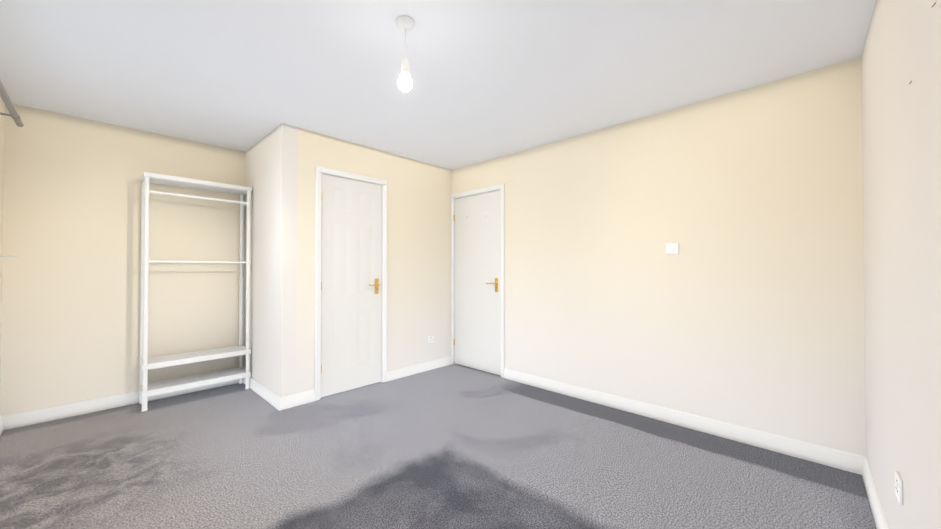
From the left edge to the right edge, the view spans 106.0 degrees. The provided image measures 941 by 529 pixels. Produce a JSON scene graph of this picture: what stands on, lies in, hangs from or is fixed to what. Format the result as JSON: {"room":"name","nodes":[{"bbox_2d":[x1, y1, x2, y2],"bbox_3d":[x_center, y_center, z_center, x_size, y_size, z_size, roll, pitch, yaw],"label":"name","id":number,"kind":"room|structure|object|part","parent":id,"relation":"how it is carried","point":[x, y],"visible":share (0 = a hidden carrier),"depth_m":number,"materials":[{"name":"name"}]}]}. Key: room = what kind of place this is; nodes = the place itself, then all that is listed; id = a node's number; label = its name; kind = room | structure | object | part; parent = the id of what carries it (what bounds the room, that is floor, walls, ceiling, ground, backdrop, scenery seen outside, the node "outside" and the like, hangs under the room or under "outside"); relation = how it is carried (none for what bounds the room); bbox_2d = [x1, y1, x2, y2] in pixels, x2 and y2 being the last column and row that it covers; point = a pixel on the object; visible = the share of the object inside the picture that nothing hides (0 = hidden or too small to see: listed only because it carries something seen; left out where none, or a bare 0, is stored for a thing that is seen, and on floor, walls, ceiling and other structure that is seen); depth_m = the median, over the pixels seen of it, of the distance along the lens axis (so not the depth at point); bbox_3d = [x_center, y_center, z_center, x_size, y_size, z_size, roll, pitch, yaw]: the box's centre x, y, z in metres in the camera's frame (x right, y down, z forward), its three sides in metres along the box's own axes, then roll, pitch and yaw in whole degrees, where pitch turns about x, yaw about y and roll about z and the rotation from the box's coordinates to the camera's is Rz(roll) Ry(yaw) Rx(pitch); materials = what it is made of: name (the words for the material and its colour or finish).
{"room":"empty bedroom","nodes":[
{"label":"empty bedroom","id":0,"kind":"room"},
{"bbox_2d":[0,96,4,405],"bbox_3d":[-1.828,-0.010,0.998,4.504,2.400,0.120,-1,-1,43],"label":"wall","id":1,"kind":"structure","parent":0,"point":[2,117],"depth_m":2.55,"materials":[{"name":"paint"}]},
{"bbox_2d":[0,415,7,435],"bbox_3d":[-1.781,1.138,1.035,4.504,0.105,0.017,-1,-1,43],"label":"baseboard","id":2,"kind":"structure","parent":1,"relation":"attached to","point":[3,419],"depth_m":2.58,"materials":[{"name":"white wood"}]},
{"bbox_2d":[0,80,23,126],"bbox_3d":[-2.205,-1.010,1.522,2.862,0.044,0.108,-1,-1,43],"label":"pole","id":3,"kind":"object","parent":1,"relation":"attached to","point":[8,103],"visible":1,"depth_m":2.24,"materials":[{"name":"grey"}]},
{"bbox_2d":[0,104,244,415],"bbox_3d":[-2.936,0.014,3.189,0.120,2.400,1.778,-1,-1,43],"label":"wall","id":4,"kind":"structure","parent":0,"point":[71,276],"depth_m":2.96,"materials":[{"name":"paint"}]},
{"bbox_2d":[8,379,238,428],"bbox_3d":[-2.876,1.161,3.141,0.017,0.105,1.508,-1,-1,43],"label":"baseboard","id":5,"kind":"structure","parent":4,"relation":"attached to","point":[36,416],"depth_m":2.87,"materials":[{"name":"white wood"}]},
{"bbox_2d":[244,123,296,396],"bbox_3d":[-1.931,0.016,3.379,1.078,2.400,0.120,-1,-1,43],"label":"wall","id":6,"kind":"structure","parent":0,"point":[271,169],"depth_m":3.10,"materials":[{"name":"paint"}]},
{"bbox_2d":[243,376,283,410],"bbox_3d":[-1.959,1.162,3.299,1.061,0.105,0.017,-1,-1,43],"label":"baseboard","id":7,"kind":"structure","parent":6,"relation":"attached to","point":[276,401],"depth_m":3.15,"materials":[{"name":"white wood"}]},
{"bbox_2d":[296,127,451,392],"bbox_3d":[-0.908,0.020,3.762,0.120,2.400,1.843,-1,-1,43],"label":"wall","id":8,"kind":"structure","parent":0,"point":[419,193],"depth_m":3.83,"materials":[{"name":"paint"}]},
{"bbox_2d":[315,166,386,400],"bbox_3d":[-1.164,0.168,3.462,0.119,2.097,0.742,-1,-1,43],"label":"trim","id":9,"kind":"structure","parent":8,"relation":"attached to","point":[320,171],"depth_m":3.28,"materials":[{"name":"white wood"}]},
{"bbox_2d":[321,174,381,396],"bbox_3d":[-1.132,0.191,3.427,0.096,2.027,0.633,-1,-1,43],"label":"door","id":10,"kind":"structure","parent":8,"relation":"in","point":[351,226],"depth_m":3.41,"materials":[{"name":"white paint"}]},
{"bbox_2d":[387,356,451,381],"bbox_3d":[-0.551,1.170,4.028,0.017,0.105,0.947,-1,-1,43],"label":"baseboard","id":11,"kind":"structure","parent":8,"relation":"attached to","point":[406,371],"depth_m":3.98,"materials":[{"name":"white wood"}]},
{"bbox_2d":[428,335,433,342],"bbox_3d":[-0.459,0.870,4.130,0.013,0.086,0.086,-1,-1,43],"label":"electrical outlet","id":12,"kind":"object","parent":8,"relation":"attached to","point":[430,338],"visible":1,"depth_m":4.13,"materials":[{"name":"white plastic"}]},
{"bbox_2d":[0,364,875,528],"bbox_3d":[-0.583,1.229,2.298,4.744,0.050,3.741,-1,-1,43],"label":"floor","id":13,"kind":"structure","parent":0,"point":[454,446],"depth_m":2.09,"materials":[{"name":"carpet"}]},
{"bbox_2d":[139,172,251,411],"bbox_3d":[-2.529,0.226,3.296,0.282,1.977,0.788,-1,-1,43],"label":"clothes rack","id":14,"kind":"object","parent":13,"relation":"on","point":[147,389],"visible":1,"depth_m":3.20,"materials":[{"name":"white metal"}]},
{"bbox_2d":[0,0,875,169],"bbox_3d":[-0.583,-1.236,2.325,4.744,0.080,3.741,-1,-1,43],"label":"ceiling","id":15,"kind":"structure","parent":0,"point":[491,79],"depth_m":2.10,"materials":[{"name":"paint"}]},
{"bbox_2d":[396,15,414,90],"bbox_3d":[-0.323,-1.032,1.754,0.094,0.340,0.094,-1,-1,43],"label":"pendant light","id":16,"kind":"object","parent":15,"relation":"hanging from","point":[405,23],"visible":1,"depth_m":1.74,"materials":[{"name":"white plastic"}]},
{"bbox_3d":[-0.323,-0.899,1.752,0.065,0.074,0.065,-1,-1,43],"label":"bulb","id":17,"kind":"part","parent":16,"relation":"part of","materials":[{"name":"white glass"}]},
{"bbox_2d":[452,57,865,455],"bbox_3d":[1.054,0.014,3.255,3.666,2.400,0.120,-1,-1,43],"label":"wall","id":18,"kind":"structure","parent":0,"point":[744,307],"depth_m":2.55,"materials":[{"name":"paint"}]},
{"bbox_2d":[454,190,500,375],"bbox_3d":[0.058,0.200,4.104,0.731,2.024,0.096,-1,-1,43],"label":"room door","id":19,"kind":"structure","parent":18,"relation":"in","point":[477,344],"depth_m":4.09,"materials":[{"name":"white paint"}]},
{"bbox_2d":[451,184,504,377],"bbox_3d":[0.098,0.177,4.132,0.827,2.094,0.119,-1,-1,43],"label":"trim","id":20,"kind":"structure","parent":18,"relation":"attached to","point":[501,187],"depth_m":3.85,"materials":[{"name":"white wood"}]},
{"bbox_2d":[666,243,678,253],"bbox_3d":[1.540,-0.122,2.704,0.086,0.086,0.013,-1,-1,43],"label":"light switch","id":21,"kind":"object","parent":18,"relation":"attached to","point":[672,248],"visible":1,"depth_m":2.70,"materials":[{"name":"white plastic"}]},
{"bbox_2d":[504,368,855,472],"bbox_3d":[1.296,1.158,2.918,2.568,0.105,0.017,-1,-1,43],"label":"baseboard","id":22,"kind":"structure","parent":18,"relation":"attached to","point":[839,459],"depth_m":2.54,"materials":[{"name":"white wood"}]},
{"bbox_2d":[861,0,940,528],"bbox_3d":[1.095,-0.013,0.722,0.122,2.400,3.741,-1,-1,43],"label":"wall","id":23,"kind":"structure","parent":0,"point":[901,103],"depth_m":1.20,"materials":[{"name":"paint"}]},
{"bbox_2d":[856,454,888,528],"bbox_3d":[1.056,1.135,0.766,0.017,0.105,3.471,-1,-1,43],"label":"baseboard","id":24,"kind":"structure","parent":23,"relation":"attached to","point":[862,467],"depth_m":1.75,"materials":[{"name":"white wood"}]},
{"bbox_2d":[895,471,902,505],"bbox_3d":[1.531,0.799,1.269,0.013,0.086,0.086,-1,-1,43],"label":"electrical outlet","id":25,"kind":"object","parent":23,"relation":"attached to","point":[899,487],"visible":0.98,"depth_m":1.25,"materials":[{"name":"white plastic"}]}
]}

